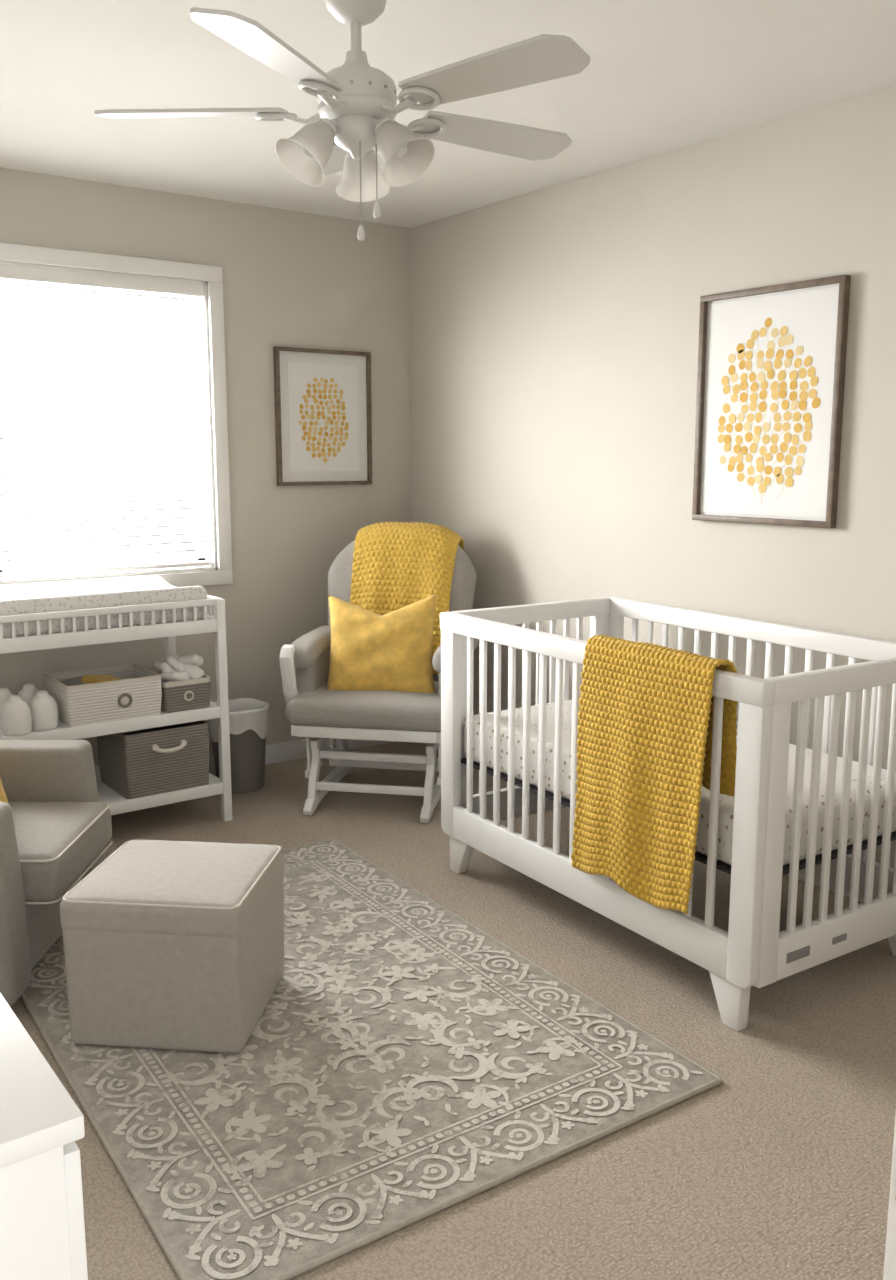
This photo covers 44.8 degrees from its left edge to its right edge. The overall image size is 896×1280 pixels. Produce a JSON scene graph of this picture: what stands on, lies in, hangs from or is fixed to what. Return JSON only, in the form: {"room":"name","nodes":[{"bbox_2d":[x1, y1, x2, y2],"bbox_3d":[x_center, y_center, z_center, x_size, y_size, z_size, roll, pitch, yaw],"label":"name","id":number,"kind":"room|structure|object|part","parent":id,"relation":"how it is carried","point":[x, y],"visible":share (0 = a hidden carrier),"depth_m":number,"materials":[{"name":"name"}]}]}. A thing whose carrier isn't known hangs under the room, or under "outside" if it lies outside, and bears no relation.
{"room":"bedroom","nodes":[
{"label":"bedroom","id":0,"kind":"room"},
{"bbox_2d":[0,528,3,578],"bbox_3d":[-1.772,-0.824,4.188,0.035,1.203,0.030,-7,12,-36],"label":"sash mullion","id":1,"kind":"object","parent":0,"point":[1,563],"depth_m":4.27,"materials":[{"name":"white"}]},
{"bbox_2d":[0,167,411,765],"bbox_3d":[-1.555,-0.558,4.345,3.556,2.440,0.140,-7,12,-36],"label":"wall","id":2,"kind":"structure","parent":0,"point":[295,279],"depth_m":4.77,"materials":[{"name":"paint"}]},
{"bbox_2d":[0,242,222,583],"bbox_3d":[-1.662,-0.858,4.201,1.679,1.265,0.162,-7,12,-36],"label":"window","id":3,"kind":"structure","parent":2,"relation":"in","point":[8,251],"depth_m":4.52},
{"bbox_3d":[-1.692,-0.270,4.342,1.555,0.040,0.030,-7,12,-36],"label":"sash","id":4,"kind":"part","parent":3,"relation":"part of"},
{"bbox_2d":[0,264,211,578],"bbox_3d":[-1.643,-0.828,4.180,1.525,1.171,0.060,-7,12,-36],"label":"window blind","id":5,"kind":"object","parent":3,"relation":"attached to","point":[7,272],"visible":1,"depth_m":4.35,"materials":[{"name":"white plastic"}]},
{"bbox_3d":[-1.673,-0.806,4.140,0.003,1.123,0.003,-1,10,-6],"label":"cord","id":6,"kind":"part","parent":5,"relation":"part of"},
{"bbox_3d":[-1.647,-0.260,4.282,1.525,0.018,0.045,-7,12,-36],"label":"rail","id":7,"kind":"part","parent":5,"relation":"part of","materials":[{"name":"white plastic"}]},
{"bbox_3d":[-1.150,-0.870,4.519,0.003,1.123,0.003,4,10,23],"label":"cord","id":8,"kind":"part","parent":5,"relation":"part of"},
{"bbox_3d":[-1.089,-0.908,4.683,0.040,1.203,0.030,-7,12,-36],"label":"sash","id":9,"kind":"part","parent":3,"relation":"part of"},
{"bbox_2d":[0,281,232,586],"bbox_3d":[-1.620,-0.787,4.155,1.679,1.266,0.022,-7,12,-36],"label":"window frame","id":10,"kind":"structure","parent":2,"relation":"attached to","point":[215,288],"depth_m":4.61,"materials":[{"name":"white wood"}]},
{"bbox_2d":[209,738,393,774],"bbox_3d":[-1.509,0.611,4.479,3.316,0.090,0.016,-7,12,-36],"label":"baseboard","id":11,"kind":"structure","parent":2,"relation":"attached to","point":[292,750],"depth_m":5.04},
{"bbox_2d":[273,346,371,485],"bbox_3d":[-0.557,-1.002,4.905,0.484,0.598,0.030,-7,12,-36],"label":"print","id":12,"kind":"object","parent":2,"relation":"attached to","point":[323,415],"visible":1,"depth_m":4.90,"materials":[{"name":"beige paper"}]},
{"bbox_3d":[-0.746,-0.979,4.768,0.016,0.566,0.030,-7,12,-36],"label":"frame","id":13,"kind":"part","parent":12,"relation":"part of","materials":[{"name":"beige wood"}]},
{"bbox_3d":[-0.557,-1.289,4.856,0.484,0.016,0.030,-7,12,-36],"label":"frame","id":14,"kind":"part","parent":12,"relation":"part of","materials":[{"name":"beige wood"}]},
{"bbox_3d":[-0.557,-0.715,4.953,0.484,0.016,0.030,-7,12,-36],"label":"frame","id":15,"kind":"part","parent":12,"relation":"part of","materials":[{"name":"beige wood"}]},
{"bbox_3d":[-0.368,-1.025,5.041,0.016,0.566,0.030,-7,12,-36],"label":"frame","id":16,"kind":"part","parent":12,"relation":"part of","materials":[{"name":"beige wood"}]},
{"bbox_2d":[0,0,895,227],"bbox_3d":[0.049,-1.446,1.980,3.616,0.100,5.578,-7,12,-36],"label":"ceiling","id":17,"kind":"structure","parent":0,"point":[661,76],"depth_m":3.05,"materials":[{"name":"paint"}]},
{"bbox_2d":[94,0,589,240],"bbox_3d":[-0.165,-1.169,2.387,1.074,0.579,1.107,-7,12,-36],"label":"ceiling fan","id":18,"kind":"object","parent":17,"relation":"hanging from","point":[357,111],"depth_m":2.31,"materials":[{"name":"white metal"}]},
{"bbox_2d":[10,742,895,1279],"bbox_3d":[0.049,1.059,2.404,3.616,0.100,5.578,-7,12,-36],"label":"floor","id":19,"kind":"structure","parent":0,"point":[780,1169],"depth_m":2.33,"materials":[{"name":"carpet"}]},
{"bbox_2d":[0,993,87,1279],"bbox_3d":[-0.784,0.794,1.268,0.520,0.800,0.870,-7,12,-36],"label":"dresser","id":20,"kind":"object","parent":19,"relation":"on","point":[42,1225],"visible":1,"depth_m":1.00,"materials":[{"name":"white paint"}]},
{"bbox_3d":[-0.599,0.530,1.362,0.018,0.225,0.840,-7,12,-36],"label":"drawer","id":21,"kind":"part","parent":20,"relation":"part of","materials":[{"name":"white paint"}]},
{"bbox_2d":[0,595,231,820],"bbox_3d":[-1.363,0.282,4.091,0.920,0.869,0.530,-7,12,-36],"label":"table","id":22,"kind":"object","parent":19,"relation":"on","point":[210,623],"visible":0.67,"depth_m":3.96,"materials":[{"name":"white paint"}]},
{"bbox_2d":[0,688,13,727],"bbox_3d":[-1.569,0.237,3.842,0.100,0.135,0.100,-7,12,-36],"label":"bottle","id":23,"kind":"object","parent":22,"relation":"on","point":[5,693],"visible":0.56,"depth_m":3.81,"materials":[{"name":"white plastic"}]},
{"bbox_2d":[1,695,31,735],"bbox_3d":[-1.480,0.257,3.723,0.100,0.135,0.100,-7,12,-36],"label":"bottle","id":24,"kind":"object","parent":22,"relation":"on","point":[16,719],"visible":1,"depth_m":3.69,"materials":[{"name":"white plastic"}]},
{"bbox_2d":[18,684,38,705],"bbox_3d":[-1.504,0.225,3.913,0.100,0.135,0.100,-7,12,-36],"label":"bottle","id":25,"kind":"object","parent":22,"relation":"on","point":[28,692],"visible":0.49,"depth_m":3.88,"materials":[{"name":"white plastic"}]},
{"bbox_2d":[29,690,58,730],"bbox_3d":[-1.417,0.243,3.805,0.100,0.135,0.100,-7,12,-36],"label":"bottle","id":26,"kind":"object","parent":22,"relation":"on","point":[43,706],"visible":0.98,"depth_m":3.77,"materials":[{"name":"white plastic"}]},
{"bbox_2d":[44,664,161,726],"bbox_3d":[-1.265,0.199,3.994,0.345,0.154,0.289,-7,12,-36],"label":"storage bin","id":27,"kind":"object","parent":22,"relation":"on","point":[83,697],"visible":1,"depth_m":3.91,"materials":[{"name":"beige fabric"}]},
{"bbox_2d":[0,576,207,637],"bbox_3d":[-1.371,-0.124,4.017,0.850,0.142,0.465,-7,12,-36],"label":"changing pad","id":28,"kind":"object","parent":22,"relation":"on","point":[71,595],"visible":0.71,"depth_m":3.94,"materials":[{"name":"white fabric"}]},
{"bbox_2d":[0,701,216,736],"bbox_3d":[-1.363,0.271,4.090,0.890,0.016,0.500,-7,12,-36],"label":"shelf","id":29,"kind":"object","parent":22,"relation":"attached to","point":[164,719],"depth_m":3.92,"materials":[{"name":"white paint"}]},
{"bbox_3d":[-1.216,-0.014,3.839,0.870,0.050,0.024,-7,12,-36],"label":"rail","id":30,"kind":"part","parent":22,"relation":"part of","materials":[{"name":"white paint"}]},
{"bbox_3d":[-1.216,-0.102,3.824,0.890,0.024,0.026,-7,12,-36],"label":"rail","id":31,"kind":"part","parent":22,"relation":"part of","materials":[{"name":"white paint"}]},
{"bbox_2d":[97,720,208,798],"bbox_3d":[-1.122,0.432,4.154,0.326,0.245,0.347,-7,12,-36],"label":"storage bin","id":32,"kind":"object","parent":22,"relation":"on","point":[164,759],"visible":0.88,"depth_m":4.04,"materials":[{"name":"grey fabric"}]},
{"bbox_3d":[-1.027,0.400,4.018,0.125,0.030,0.027,-7,12,-36],"label":"handle","id":33,"kind":"part","parent":32,"relation":"part of","materials":[{"name":"beige fabric"}]},
{"bbox_2d":[95,767,219,802],"bbox_3d":[-1.363,0.567,4.140,0.890,0.016,0.500,-7,12,-36],"label":"shelf","id":34,"kind":"object","parent":22,"relation":"attached to","point":[106,794],"depth_m":4.08,"materials":[{"name":"white paint"}]},
{"bbox_3d":[-1.153,0.207,4.547,0.035,0.865,0.035,-7,12,-36],"label":"leg","id":35,"kind":"part","parent":22,"relation":"part of","materials":[{"name":"white paint"}]},
{"bbox_2d":[153,651,210,712],"bbox_3d":[-1.040,0.145,4.154,0.187,0.207,0.248,-7,12,-36],"label":"caddy","id":36,"kind":"object","parent":22,"relation":"on","point":[185,686],"visible":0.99,"depth_m":4.08,"materials":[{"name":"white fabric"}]},
{"bbox_3d":[-0.860,0.273,4.153,0.035,0.865,0.035,-7,12,-36],"label":"leg","id":37,"kind":"part","parent":22,"relation":"part of","materials":[{"name":"white paint"}]},
{"bbox_2d":[208,698,268,792],"bbox_3d":[-0.885,0.448,4.614,0.257,0.359,0.258,-7,12,-36],"label":"waste bin","id":38,"kind":"object","parent":19,"relation":"on","point":[248,717],"visible":0.7,"depth_m":4.53,"materials":[{"name":"grey plastic"}]},
{"bbox_2d":[20,839,721,1279],"bbox_3d":[-0.411,0.919,2.885,1.233,0.015,1.883,-6,11,-33],"label":"area rug","id":39,"kind":"object","parent":19,"relation":"on","point":[405,1063],"visible":0.64,"depth_m":2.43,"materials":[{"name":"grey carpet"}]},
{"bbox_2d":[0,740,111,1005],"bbox_3d":[-1.451,0.417,2.960,0.926,0.940,0.725,0,10,1],"label":"armchair","id":40,"kind":"object","parent":39,"relation":"on","point":[55,829],"visible":0.84,"depth_m":2.95,"materials":[{"name":"grey fabric"}]},
{"bbox_2d":[0,778,8,803],"bbox_3d":[-1.323,0.372,2.927,0.178,0.338,0.360,0,10,1],"label":"lumbar pillow","id":41,"kind":"object","parent":40,"relation":"on","point":[3,798],"visible":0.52,"depth_m":3.03,"materials":[{"name":"yellow fabric"}]},
{"bbox_3d":[-1.425,0.632,2.695,0.720,0.543,0.130,0,10,1],"label":"arm","id":42,"kind":"part","parent":40,"relation":"part of","materials":[{"name":"grey fabric"}]},
{"bbox_3d":[-1.420,0.533,3.281,0.720,0.543,0.130,0,10,1],"label":"arm","id":43,"kind":"part","parent":40,"relation":"part of","materials":[{"name":"grey fabric"}]},
{"bbox_2d":[8,802,111,901],"bbox_3d":[-1.308,0.565,2.984,0.640,0.150,0.470,0,10,1],"label":"seat cushion","id":44,"kind":"object","parent":40,"relation":"on","point":[57,841],"depth_m":2.91,"materials":[{"name":"grey fabric"}]},
{"bbox_2d":[60,839,283,1052],"bbox_3d":[-0.667,0.746,2.719,0.434,0.384,0.421,1,10,6],"label":"ottoman","id":45,"kind":"object","parent":39,"relation":"on","point":[174,945],"visible":1,"depth_m":2.53,"materials":[{"name":"fabric"}]},
{"bbox_2d":[60,840,283,937],"bbox_3d":[-0.667,0.605,2.695,0.434,0.097,0.421,1,10,6],"label":"cushion","id":46,"kind":"object","parent":45,"relation":"on","point":[145,888],"depth_m":2.56,"materials":[{"name":"fabric"}]},
{"bbox_2d":[280,539,479,822],"bbox_3d":[-0.252,0.107,4.502,0.725,1.073,0.764,2,10,11],"label":"glider chair","id":47,"kind":"object","parent":19,"relation":"on","point":[316,711],"visible":0.48,"depth_m":4.28,"materials":[{"name":"fabric"}]},
{"bbox_3d":[-0.551,0.311,4.514,0.030,0.045,0.540,2,10,11],"label":"seat rail","id":48,"kind":"part","parent":47,"relation":"part of","materials":[{"name":"white paint"}]},
{"bbox_3d":[-0.545,0.118,4.547,0.085,0.200,0.400,2,10,11],"label":"arm panel","id":49,"kind":"part","parent":47,"relation":"part of","materials":[{"name":"fabric"}]},
{"bbox_3d":[-0.495,0.383,4.526,0.030,0.035,0.420,2,10,11],"label":"rail","id":50,"kind":"part","parent":47,"relation":"part of","materials":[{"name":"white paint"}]},
{"bbox_3d":[-0.530,0.507,4.553,0.018,0.030,0.400,2,10,11],"label":"link rail","id":51,"kind":"part","parent":47,"relation":"part of","materials":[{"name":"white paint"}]},
{"bbox_2d":[285,681,440,731],"bbox_3d":[-0.268,0.243,4.438,0.655,0.125,0.570,2,10,11],"label":"seat cushion","id":52,"kind":"object","parent":47,"relation":"on","point":[311,707],"depth_m":4.20,"materials":[{"name":"fabric"}]},
{"bbox_3d":[-0.315,0.363,4.204,0.560,0.045,0.025,2,10,11],"label":"seat rail","id":53,"kind":"part","parent":47,"relation":"part of","materials":[{"name":"white paint"}]},
{"bbox_2d":[327,594,436,692],"bbox_3d":[-0.269,0.025,4.378,0.448,0.413,0.198,0,10,3],"label":"throw pillow","id":54,"kind":"object","parent":47,"relation":"on","point":[393,651],"visible":0.95,"depth_m":4.32,"materials":[{"name":"yellow fabric"}]},
{"bbox_2d":[328,539,476,680],"bbox_3d":[-0.209,-0.135,4.690,0.654,0.660,0.305,2,10,11],"label":"cushion","id":55,"kind":"object","parent":47,"relation":"on","point":[464,578],"depth_m":4.64,"materials":[{"name":"fabric"}]},
{"bbox_2d":[350,521,463,673],"bbox_3d":[-0.196,-0.194,4.685,0.488,0.618,0.379,2,10,11],"label":"knit throw","id":56,"kind":"object","parent":47,"relation":"on","point":[396,565],"visible":0.71,"depth_m":4.62,"materials":[{"name":"yellow fabric"}]},
{"bbox_3d":[-0.033,0.398,4.440,0.030,0.035,0.420,2,10,11],"label":"rail","id":57,"kind":"part","parent":47,"relation":"part of","materials":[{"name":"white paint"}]},
{"bbox_3d":[0.019,0.329,4.408,0.030,0.045,0.540,2,10,11],"label":"seat rail","id":58,"kind":"part","parent":47,"relation":"part of","materials":[{"name":"white paint"}]},
{"bbox_3d":[0.001,0.524,4.454,0.018,0.030,0.400,2,10,11],"label":"link rail","id":59,"kind":"part","parent":47,"relation":"part of","materials":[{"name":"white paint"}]},
{"bbox_3d":[0.037,0.136,4.439,0.085,0.200,0.400,2,10,11],"label":"arm panel","id":60,"kind":"part","parent":47,"relation":"part of","materials":[{"name":"wood"}]},
{"bbox_2d":[440,597,895,1031],"bbox_3d":[0.662,0.405,3.318,0.758,0.885,1.364,-6,11,-33],"label":"crib","id":61,"kind":"object","parent":19,"relation":"on","point":[816,813],"visible":0.76,"depth_m":2.88,"materials":[{"name":"white paint"}]},
{"bbox_3d":[0.010,0.301,3.645,0.034,0.730,0.075,-6,11,-33],"label":"post","id":62,"kind":"part","parent":61,"relation":"part of","materials":[{"name":"white paint"}]},
{"bbox_3d":[0.049,0.727,3.680,0.038,0.128,0.108,-6,11,-33],"label":"leg","id":63,"kind":"part","parent":61,"relation":"part of","materials":[{"name":"white paint"}]},
{"bbox_3d":[0.040,0.293,3.689,0.066,0.730,0.034,-6,11,-33],"label":"post","id":64,"kind":"part","parent":61,"relation":"part of","materials":[{"name":"white paint"}]},
{"bbox_3d":[0.297,0.571,3.908,0.680,0.110,0.030,-6,11,-33],"label":"rail","id":65,"kind":"part","parent":61,"relation":"part of","materials":[{"name":"white paint"}]},
{"bbox_3d":[0.298,-0.094,3.793,0.680,0.060,0.042,-6,11,-33],"label":"rail","id":66,"kind":"part","parent":61,"relation":"part of","materials":[{"name":"white paint"}]},
{"bbox_3d":[0.363,0.696,3.167,0.030,0.110,1.240,-6,11,-33],"label":"rail","id":67,"kind":"part","parent":61,"relation":"part of","materials":[{"name":"white paint"}]},
{"bbox_3d":[0.555,0.237,4.023,0.066,0.730,0.034,-6,11,-33],"label":"post","id":68,"kind":"part","parent":61,"relation":"part of","materials":[{"name":"white paint"}]},
{"bbox_3d":[0.363,0.031,3.055,0.042,0.060,1.364,-6,11,-33],"label":"rail","id":69,"kind":"part","parent":61,"relation":"part of","materials":[{"name":"white paint"}]},
{"bbox_3d":[0.608,0.235,4.033,0.034,0.730,0.075,-6,11,-33],"label":"post","id":70,"kind":"part","parent":61,"relation":"part of","materials":[{"name":"white paint"}]},
{"bbox_2d":[571,635,737,914],"bbox_3d":[0.532,0.345,2.858,0.149,0.678,0.512,-6,11,-33],"label":"knit blanket","id":71,"kind":"object","parent":61,"relation":"hanging from","point":[645,727],"visible":0.98,"depth_m":2.80,"materials":[{"name":"yellow fabric"}]},
{"bbox_3d":[0.662,0.382,3.314,0.650,0.158,1.270,-6,11,-33],"label":"mattress","id":72,"kind":"part","parent":61,"relation":"part of","materials":[{"name":"white fabric"}]},
{"bbox_3d":[0.698,0.892,2.707,0.038,0.128,0.108,-6,11,-33],"label":"leg","id":73,"kind":"part","parent":61,"relation":"part of","materials":[{"name":"white paint"}]},
{"bbox_3d":[0.716,0.480,2.587,0.034,0.730,0.075,-6,11,-33],"label":"post","id":74,"kind":"part","parent":61,"relation":"part of","materials":[{"name":"white paint"}]},
{"bbox_3d":[0.961,-0.035,3.443,0.042,0.060,1.364,-6,11,-33],"label":"rail","id":75,"kind":"part","parent":61,"relation":"part of","materials":[{"name":"white paint"}]},
{"bbox_3d":[0.769,0.478,2.597,0.066,0.730,0.034,-6,11,-33],"label":"post","id":76,"kind":"part","parent":61,"relation":"part of","materials":[{"name":"white paint"}]},
{"bbox_3d":[1.025,0.090,2.704,0.680,0.060,0.042,-6,11,-33],"label":"rail","id":77,"kind":"part","parent":61,"relation":"part of","materials":[{"name":"white paint"}]},
{"bbox_3d":[1.026,0.756,2.815,0.680,0.110,0.030,-6,11,-33],"label":"rail","id":78,"kind":"part","parent":61,"relation":"part of","materials":[{"name":"white paint"}]},
{"bbox_3d":[0.961,0.630,3.555,0.030,0.110,1.240,-6,11,-33],"label":"rail","id":79,"kind":"part","parent":61,"relation":"part of","materials":[{"name":"white wood"}]},
{"bbox_3d":[1.275,0.828,3.081,0.038,0.128,0.108,-6,11,-33],"label":"leg","id":80,"kind":"part","parent":61,"relation":"part of","materials":[{"name":"white paint"}]},
{"bbox_2d":[410,85,895,867],"bbox_3d":[1.433,-0.363,3.195,0.120,2.440,5.518,-7,12,-36],"label":"wall","id":81,"kind":"structure","parent":0,"point":[554,330],"depth_m":3.97,"materials":[{"name":"paint"}]},
{"bbox_2d":[426,743,863,902],"bbox_3d":[0.816,0.674,4.106,0.016,0.090,3.378,-7,12,-36],"label":"baseboard","id":82,"kind":"structure","parent":81,"relation":"attached to","point":[801,877],"depth_m":3.53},
{"bbox_2d":[692,275,850,527],"bbox_3d":[1.035,-0.760,3.547,0.030,0.758,0.560,-7,12,-36],"label":"print","id":83,"kind":"object","parent":81,"relation":"attached to","point":[772,359],"visible":1,"depth_m":3.52,"materials":[{"name":"white paper"}]},
{"bbox_3d":[0.875,-0.796,3.762,0.030,0.718,0.020,-7,12,-36],"label":"frame","id":84,"kind":"part","parent":83,"relation":"part of","materials":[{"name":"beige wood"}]},
{"bbox_3d":[1.035,-0.396,3.609,0.030,0.020,0.560,-7,12,-36],"label":"frame","id":85,"kind":"part","parent":83,"relation":"part of","materials":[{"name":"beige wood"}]},
{"bbox_3d":[1.035,-1.123,3.486,0.030,0.020,0.560,-7,12,-36],"label":"frame","id":86,"kind":"part","parent":83,"relation":"part of","materials":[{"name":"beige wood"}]},
{"bbox_3d":[1.195,-0.723,3.333,0.030,0.718,0.020,-7,12,-36],"label":"frame","id":87,"kind":"part","parent":83,"relation":"part of","materials":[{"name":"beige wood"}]},
{"bbox_3d":[1.335,-0.050,1.345,2.261,2.440,0.110,-7,12,-36],"label":"wall","id":88,"kind":"structure","parent":0,"visible":0},
{"bbox_2d":[883,1114,895,1279],"bbox_3d":[0.371,0.255,0.679,0.120,2.060,0.120,-7,12,-36],"label":"door frame","id":89,"kind":"structure","parent":88,"relation":"attached to","point":[890,1249],"depth_m":0.71,"materials":[{"name":"white wood"}]}
]}

